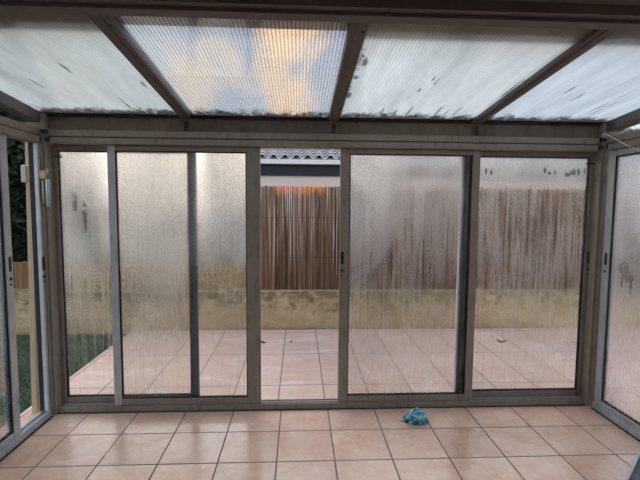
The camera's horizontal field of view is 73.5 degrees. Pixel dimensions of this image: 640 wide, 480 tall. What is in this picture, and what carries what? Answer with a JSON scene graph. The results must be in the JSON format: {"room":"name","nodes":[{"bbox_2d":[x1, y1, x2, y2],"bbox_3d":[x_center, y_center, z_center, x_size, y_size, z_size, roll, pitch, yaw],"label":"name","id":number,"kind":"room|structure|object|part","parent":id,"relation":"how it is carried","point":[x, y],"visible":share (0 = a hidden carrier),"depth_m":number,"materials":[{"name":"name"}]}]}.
{"room":"sunroom","nodes":[
{"label":"sunroom","id":0,"kind":"room"},
{"bbox_2d":[0,12,639,125],"bbox_3d":[0.138,-0.869,2.343,3.999,0.192,1.390,0,5,-3],"label":"roof","id":1,"kind":"structure","parent":0,"point":[60,65],"depth_m":2.21,"materials":[{"name":"white plastic"}]},
{"bbox_2d":[0,406,639,479],"bbox_3d":[0.191,1.494,0.696,4.100,0.120,5.130,0,5,-3],"label":"floor","id":2,"kind":"structure","parent":0,"point":[529,442],"depth_m":2.65,"materials":[{"name":"tile"}]},
{"bbox_2d":[0,90,53,461],"bbox_3d":[-1.846,0.226,1.640,0.105,2.226,2.590,0,5,-3],"label":"wall","id":3,"kind":"structure","parent":2,"relation":"on","point":[16,116],"depth_m":2.67,"materials":[{"name":"metal"}]},
{"bbox_2d":[0,134,20,449],"bbox_3d":[-1.855,0.339,2.082,0.039,1.840,1.072,0,5,-3],"label":"door","id":4,"kind":"structure","parent":3,"relation":"in","point":[10,424],"depth_m":2.56,"materials":[{"name":"grey metal"}]},
{"bbox_3d":[-1.857,0.340,2.081,0.006,1.743,0.934,0,5,-3],"label":"glass pane","id":5,"kind":"part","parent":4,"relation":"part of","materials":[{"name":"clear glass"}]},
{"bbox_3d":[-1.864,1.237,2.152,0.028,0.039,0.949,0,5,-3],"label":"rail","id":6,"kind":"part","parent":4,"relation":"part of","materials":[{"name":"grey metal"}]},
{"bbox_3d":[-1.877,-0.781,2.201,0.006,0.165,1.250,0,5,-3],"label":"glass pane","id":7,"kind":"part","parent":3,"relation":"part of","materials":[{"name":"clear glass"}]},
{"bbox_3d":[-1.847,-0.622,1.563,0.080,0.050,2.570,0,5,-3],"label":"rail","id":8,"kind":"part","parent":3,"relation":"part of","materials":[{"name":"grey metal"}]},
{"bbox_3d":[-1.878,-0.837,2.212,0.080,0.198,1.280,0,5,-3],"label":"wall plate","id":9,"kind":"part","parent":3,"relation":"part of","materials":[{"name":"paint"}]},
{"bbox_3d":[-1.843,-0.568,1.567,0.088,0.046,2.570,0,5,-3],"label":"rail","id":10,"kind":"part","parent":3,"relation":"part of","materials":[{"name":"metal"}]},
{"bbox_2d":[28,143,49,410],"bbox_3d":[-1.906,0.270,2.924,0.065,1.836,0.041,0,5,-3],"label":"door frame","id":11,"kind":"structure","parent":3,"relation":"attached to","point":[33,148],"depth_m":2.90,"materials":[{"name":"grey metal"}]},
{"bbox_2d":[58,395,585,413],"bbox_3d":[0.070,1.212,3.180,3.860,0.046,0.106,0,5,-3],"label":"sill","id":12,"kind":"structure","parent":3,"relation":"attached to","point":[514,401],"depth_m":3.15,"materials":[{"name":"grey metal"}]},
{"bbox_3d":[0.069,1.219,3.189,3.860,0.029,0.090,0,5,-3],"label":"sill","id":13,"kind":"part","parent":12,"relation":"part of","materials":[{"name":"grey metal"}]},
{"bbox_2d":[28,113,64,414],"bbox_3d":[-1.875,0.190,2.992,0.190,2.085,0.160,0,5,-3],"label":"post","id":14,"kind":"object","parent":2,"relation":"on","point":[45,150],"visible":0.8,"depth_m":2.96,"materials":[{"name":"metal"}]},
{"bbox_2d":[39,169,50,206],"bbox_3d":[-1.839,-0.349,2.864,0.065,0.251,0.027,0,5,-3],"label":"bolt","id":15,"kind":"object","parent":14,"relation":"attached to","point":[45,183],"visible":1,"depth_m":2.86,"materials":[{"name":"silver metal"}]},
{"bbox_3d":[-1.850,-0.319,2.865,0.013,0.160,0.013,2,5,20],"label":"rod","id":16,"kind":"part","parent":15,"relation":"part of","materials":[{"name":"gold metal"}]},
{"bbox_2d":[46,116,600,152],"bbox_3d":[0.082,-0.756,3.070,4.120,0.212,0.215,0,5,-3],"label":"header","id":17,"kind":"structure","parent":14,"relation":"attached to","point":[67,131],"depth_m":2.98,"materials":[{"name":"paint"}]},
{"bbox_2d":[52,145,114,402],"bbox_3d":[-1.395,0.264,3.058,1.030,1.838,0.039,0,5,-3],"label":"door","id":18,"kind":"structure","parent":17,"relation":"in","point":[80,177],"depth_m":3.04,"materials":[{"name":"clear glass"}]},
{"bbox_3d":[-1.369,-0.635,2.990,0.887,0.034,0.028,0,5,-3],"label":"rail","id":19,"kind":"part","parent":18,"relation":"part of","materials":[{"name":"metal"}]},
{"bbox_3d":[-1.382,1.157,3.132,0.887,0.046,0.028,0,5,-3],"label":"rail","id":20,"kind":"part","parent":18,"relation":"part of","materials":[{"name":"grey metal"}]},
{"bbox_2d":[107,145,260,404],"bbox_3d":[-0.944,0.269,3.037,1.041,1.838,0.034,0,5,-3],"label":"door","id":21,"kind":"structure","parent":17,"relation":"in","point":[185,221],"depth_m":3.03,"materials":[{"name":"clear glass"}]},
{"bbox_3d":[-0.958,-0.630,2.964,0.893,0.034,0.028,0,5,-3],"label":"rail","id":22,"kind":"part","parent":21,"relation":"part of","materials":[{"name":"grey metal"}]},
{"bbox_3d":[-0.972,1.163,3.106,0.893,0.046,0.028,0,5,-3],"label":"rail","id":23,"kind":"part","parent":21,"relation":"part of","materials":[{"name":"grey metal"}]},
{"bbox_3d":[0.084,-0.668,3.027,3.860,0.043,0.115,0,5,-3],"label":"rail","id":24,"kind":"part","parent":17,"relation":"part of","materials":[{"name":"grey metal"}]},
{"bbox_3d":[0.084,-0.718,3.028,3.860,0.046,0.105,0,5,-3],"label":"rail","id":25,"kind":"part","parent":17,"relation":"part of","materials":[{"name":"grey metal"}]},
{"bbox_2d":[338,148,480,401],"bbox_3d":[0.638,0.275,3.112,1.002,1.838,0.039,0,5,-3],"label":"door","id":26,"kind":"structure","parent":17,"relation":"in","point":[408,227],"depth_m":3.11,"materials":[{"name":"clear glass"}]},
{"bbox_3d":[0.636,1.168,3.185,0.879,0.046,0.028,0,5,-3],"label":"rail","id":27,"kind":"part","parent":26,"relation":"part of","materials":[{"name":"grey metal"}]},
{"bbox_3d":[0.650,-0.624,3.043,0.879,0.034,0.028,0,5,-3],"label":"rail","id":28,"kind":"part","parent":26,"relation":"part of","materials":[{"name":"metal"}]},
{"bbox_2d":[472,151,594,396],"bbox_3d":[1.538,0.275,3.202,1.041,1.838,0.039,0,5,-3],"label":"door","id":29,"kind":"structure","parent":17,"relation":"in","point":[534,218],"depth_m":3.20,"materials":[{"name":"clear glass"}]},
{"bbox_3d":[1.524,1.168,3.275,0.886,0.046,0.028,0,5,-3],"label":"rail","id":30,"kind":"part","parent":29,"relation":"part of","materials":[{"name":"grey metal"}]},
{"bbox_3d":[1.537,-0.625,3.133,0.886,0.034,0.028,0,5,-3],"label":"rail","id":31,"kind":"part","parent":29,"relation":"part of","materials":[{"name":"grey metal"}]},
{"bbox_2d":[400,407,428,425],"bbox_3d":[0.657,1.212,2.971,0.182,0.088,0.134,3,5,27],"label":"rag","id":32,"kind":"object","parent":2,"relation":"on","point":[415,417],"visible":1,"depth_m":2.94,"materials":[{"name":"teal fabric"}]},
{"bbox_2d":[578,123,615,405],"bbox_3d":[2.031,0.204,3.184,0.190,2.085,0.160,0,5,-3],"label":"post","id":33,"kind":"object","parent":2,"relation":"on","point":[601,160],"visible":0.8,"depth_m":3.14,"materials":[{"name":"metal"}]},
{"bbox_2d":[601,134,639,150],"bbox_3d":[2.028,-0.596,2.495,0.026,0.207,1.067,0,5,-4],"label":"cable","id":34,"kind":"object","parent":33,"relation":"hanging from","point":[603,134],"visible":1,"depth_m":2.85,"materials":[{"name":"white plastic"}]},
{"bbox_2d":[590,108,639,441],"bbox_3d":[2.134,0.240,1.836,0.105,2.226,2.590,0,5,-3],"label":"wall","id":35,"kind":"structure","parent":2,"relation":"on","point":[626,126],"depth_m":2.90,"materials":[{"name":"metal"}]},
{"bbox_2d":[595,146,639,431],"bbox_3d":[2.092,0.342,2.427,0.039,1.840,1.375,0,5,-3],"label":"door","id":36,"kind":"structure","parent":35,"relation":"in","point":[617,388],"depth_m":2.94,"materials":[{"name":"clear glass"}]},
{"bbox_3d":[2.088,1.239,2.497,0.028,0.039,1.252,0,5,-3],"label":"rail","id":37,"kind":"part","parent":36,"relation":"part of","materials":[{"name":"grey metal"}]},
{"bbox_3d":[2.101,-0.555,2.355,0.028,0.041,1.252,0,5,-3],"label":"rail","id":38,"kind":"part","parent":36,"relation":"part of","materials":[{"name":"grey metal"}]},
{"bbox_3d":[2.117,-0.823,2.408,0.080,0.198,1.280,0,5,-3],"label":"wall plate","id":39,"kind":"part","parent":35,"relation":"part of","materials":[{"name":"paint"}]},
{"bbox_3d":[2.144,-0.554,1.763,0.088,0.046,2.570,0,5,-3],"label":"rail","id":40,"kind":"part","parent":35,"relation":"part of","materials":[{"name":"grey metal"}]},
{"bbox_3d":[2.148,-0.607,1.759,0.080,0.050,2.570,0,5,-3],"label":"rail","id":41,"kind":"part","parent":35,"relation":"part of","materials":[{"name":"grey metal"}]},
{"bbox_3d":[2.118,-0.767,2.397,0.006,0.165,1.250,0,5,-3],"label":"glass pane","id":42,"kind":"part","parent":35,"relation":"part of","materials":[{"name":"clear glass"}]},
{"bbox_2d":[625,449,639,479],"bbox_3d":[1.755,1.302,2.375,0.750,0.020,0.070,-4,6,-45],"label":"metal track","id":43,"kind":"object","parent":2,"relation":"on","point":[634,472],"visible":1,"depth_m":2.41,"materials":[{"name":"grey metal"}]},
{"bbox_2d":[481,0,639,5],"bbox_3d":[0.238,-0.884,-0.089,4.820,0.255,3.940,0,5,-3],"label":"ceiling","id":44,"kind":"structure","parent":0,"point":[609,2],"depth_m":1.59,"materials":[{"name":"brown paint"}]},
{"bbox_2d":[0,0,639,30],"bbox_3d":[0.154,-0.908,1.611,3.960,0.137,0.094,0,5,-3],"label":"beam","id":45,"kind":"structure","parent":44,"relation":"attached to","point":[427,12],"depth_m":1.60,"materials":[{"name":"brown metal"}]},
{"label":"outside","id":46,"kind":"structure","parent":0,"visible":0},
{"bbox_3d":[-1.843,-1.343,37.647,80.000,0.270,64.640,0,5,-3],"label":"ground","id":47,"kind":"structure","parent":46,"visible":0},
{"bbox_2d":[6,138,27,261],"bbox_3d":[-5.360,-1.401,6.663,2.295,4.709,2.322,0,5,-10],"label":"tree","id":48,"kind":"object","parent":47,"relation":"on","point":[15,148],"visible":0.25,"depth_m":6.41,"materials":[{"name":"green plant"}]},
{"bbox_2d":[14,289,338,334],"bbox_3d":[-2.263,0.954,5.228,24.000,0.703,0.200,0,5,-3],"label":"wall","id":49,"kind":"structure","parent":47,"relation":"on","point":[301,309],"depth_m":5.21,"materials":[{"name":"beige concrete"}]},
{"bbox_2d":[13,261,28,288],"bbox_3d":[-7.301,0.398,4.955,12.904,0.339,0.057,0,5,-3],"label":"fence","id":50,"kind":"object","parent":49,"relation":"on","point":[20,269],"visible":0.07,"depth_m":5.11,"materials":[{"name":"brown plant"}]},
{"bbox_2d":[261,185,339,289],"bbox_3d":[3.622,-0.013,5.422,9.034,1.279,0.083,0,5,-3],"label":"fence","id":51,"kind":"object","parent":49,"relation":"on","point":[313,265],"visible":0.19,"depth_m":5.21,"materials":[{"name":"wood"}]},
{"bbox_2d":[260,149,339,276],"bbox_3d":[3.974,-1.217,10.914,11.000,3.787,3.660,0,5,-3],"label":"house","id":52,"kind":"structure","parent":47,"relation":"on","point":[320,168],"depth_m":9.03,"materials":[{"name":"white paint"}]},
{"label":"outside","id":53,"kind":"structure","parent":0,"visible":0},
{"bbox_2d":[16,335,31,411],"bbox_3d":[-8.049,1.520,0.793,12.010,0.190,8.120,0,5,-3],"label":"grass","id":54,"kind":"structure","parent":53,"point":[26,336],"depth_m":3.94,"materials":[{"name":"plant"}]},
{"bbox_2d":[16,332,31,413],"bbox_3d":[-4.171,1.211,3.545,4.055,0.051,2.942,0,5,-3],"label":"grass","id":55,"kind":"structure","parent":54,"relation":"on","point":[21,340],"depth_m":3.94,"materials":[{"name":"green plant"}]},
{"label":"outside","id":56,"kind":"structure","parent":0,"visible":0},
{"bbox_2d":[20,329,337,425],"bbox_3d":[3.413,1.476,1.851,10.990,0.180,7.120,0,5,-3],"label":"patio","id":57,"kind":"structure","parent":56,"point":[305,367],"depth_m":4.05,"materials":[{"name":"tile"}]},
{"bbox_2d":[25,142,39,412],"bbox_3d":[-2.054,0.235,3.071,0.040,2.020,0.121,0,5,-3],"label":"timber post","id":58,"kind":"object","parent":57,"relation":"on","point":[33,341],"visible":0.44,"depth_m":3.06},
{"bbox_2d":[21,165,28,182],"bbox_3d":[-2.038,-0.459,2.973,0.047,0.120,0.050,0,5,-3],"label":"junction box","id":59,"kind":"object","parent":58,"relation":"attached to","point":[24,168],"visible":0.65,"depth_m":2.95,"materials":[{"name":"beige plastic"}]},
{"bbox_3d":[-2.018,-0.459,2.975,0.006,0.110,0.046,0,5,-3],"label":"box lid","id":60,"kind":"part","parent":59,"relation":"part of","materials":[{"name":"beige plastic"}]}
]}

